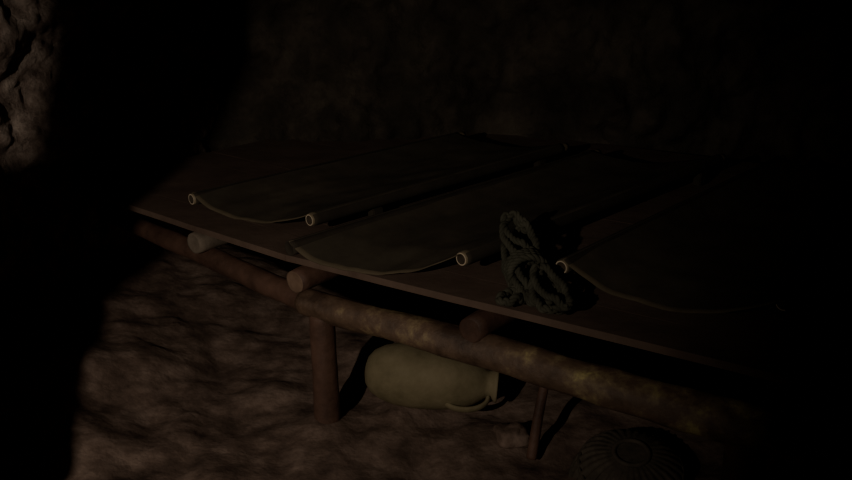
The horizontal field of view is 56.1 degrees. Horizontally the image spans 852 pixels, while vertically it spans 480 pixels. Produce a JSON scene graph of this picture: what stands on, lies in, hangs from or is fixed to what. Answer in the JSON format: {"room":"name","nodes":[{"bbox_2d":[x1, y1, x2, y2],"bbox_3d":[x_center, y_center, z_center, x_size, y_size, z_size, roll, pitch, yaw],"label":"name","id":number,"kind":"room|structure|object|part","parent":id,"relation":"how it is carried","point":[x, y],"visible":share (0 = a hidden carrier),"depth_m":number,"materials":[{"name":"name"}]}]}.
{"room":"cave","nodes":[
{"label":"cave","id":0,"kind":"room"},
{"bbox_2d":[0,0,228,323],"bbox_3d":[-1.852,-0.531,1.823,0.566,3.050,5.273,6,21,17],"label":"wall","id":1,"kind":"structure","parent":0,"point":[92,91],"depth_m":3.33,"materials":[{"name":"brown stone"}]},
{"bbox_2d":[0,243,851,479],"bbox_3d":[0.300,0.727,2.180,6.600,0.289,5.600,0,20,0],"label":"floor","id":2,"kind":"structure","parent":0,"point":[165,366],"depth_m":2.80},
{"bbox_2d":[365,343,498,412],"bbox_3d":[0.020,0.471,2.757,0.464,0.225,0.224,3,20,7],"label":"clay jar","id":3,"kind":"object","parent":2,"relation":"on","point":[399,374],"visible":0.92,"depth_m":2.67,"materials":[{"name":"ceramic"}]},
{"bbox_2d":[86,133,851,479],"bbox_3d":[0.443,0.090,3.410,3.654,0.602,2.328,13,24,32],"label":"wooden table","id":4,"kind":"object","parent":2,"relation":"on","point":[808,349],"visible":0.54,"depth_m":2.32,"materials":[{"name":"brown wood"}]},
{"bbox_3d":[-0.335,0.448,2.665,0.090,0.438,0.097,0,20,0],"label":"post","id":5,"kind":"part","parent":4,"relation":"part of","materials":[{"name":"brown wood"}]},
{"bbox_2d":[188,132,569,225],"bbox_3d":[-0.107,-0.267,3.357,0.551,0.104,1.660,19,27,41],"label":"stretcher","id":6,"kind":"object","parent":4,"relation":"on","point":[328,191],"visible":1,"depth_m":3.20,"materials":[{"name":"fabric"}]},
{"bbox_2d":[285,149,725,274],"bbox_3d":[0.444,-0.143,3.017,0.487,0.104,2.028,19,27,41],"label":"stretcher","id":7,"kind":"object","parent":4,"relation":"on","point":[463,224],"visible":0.93,"depth_m":2.82,"materials":[{"name":"fabric"}]},
{"bbox_2d":[495,210,573,314],"bbox_3d":[0.287,0.067,2.305,0.199,0.186,0.454,-1,20,-4],"label":"rope coil","id":8,"kind":"object","parent":4,"relation":"on","point":[523,288],"visible":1,"depth_m":2.29,"materials":[{"name":"green fabric"}]},
{"bbox_2d":[555,155,851,317],"bbox_3d":[1.230,-0.061,2.792,0.615,0.104,1.855,18,26,40],"label":"stretcher","id":9,"kind":"object","parent":4,"relation":"on","point":[771,234],"visible":1,"depth_m":2.50,"materials":[{"name":"fabric"}]},
{"bbox_3d":[0.797,0.680,2.036,0.116,0.432,0.111,0,20,0],"label":"post","id":10,"kind":"part","parent":4,"relation":"part of","materials":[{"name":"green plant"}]},
{"bbox_2d":[493,422,529,448],"bbox_3d":[0.281,0.634,2.594,0.124,0.076,0.106,0,20,0],"label":"stone","id":11,"kind":"object","parent":2,"relation":"on","point":[514,434],"visible":0.97,"depth_m":2.56,"materials":[{"name":"brown stone"}]},
{"bbox_2d":[526,387,547,459],"bbox_3d":[0.356,0.527,2.501,0.034,0.310,0.142,10,22,26],"label":"wooden stake","id":12,"kind":"object","parent":2,"relation":"on","point":[535,433],"visible":0.76,"depth_m":2.49,"materials":[{"name":"brown wood"}]},
{"bbox_2d":[568,429,689,479],"bbox_3d":[0.609,0.682,2.385,0.359,0.174,0.354,3,20,7],"label":"wicker basket","id":13,"kind":"object","parent":2,"relation":"on","point":[615,454],"visible":1,"depth_m":2.34,"materials":[{"name":"brown wicker"}]},
{"bbox_2d":[205,0,851,173],"bbox_3d":[0.691,-1.280,3.882,5.215,3.050,0.652,1,20,3],"label":"wall","id":14,"kind":"structure","parent":0,"point":[755,81],"depth_m":4.22,"materials":[{"name":"brown stone"}]}
]}

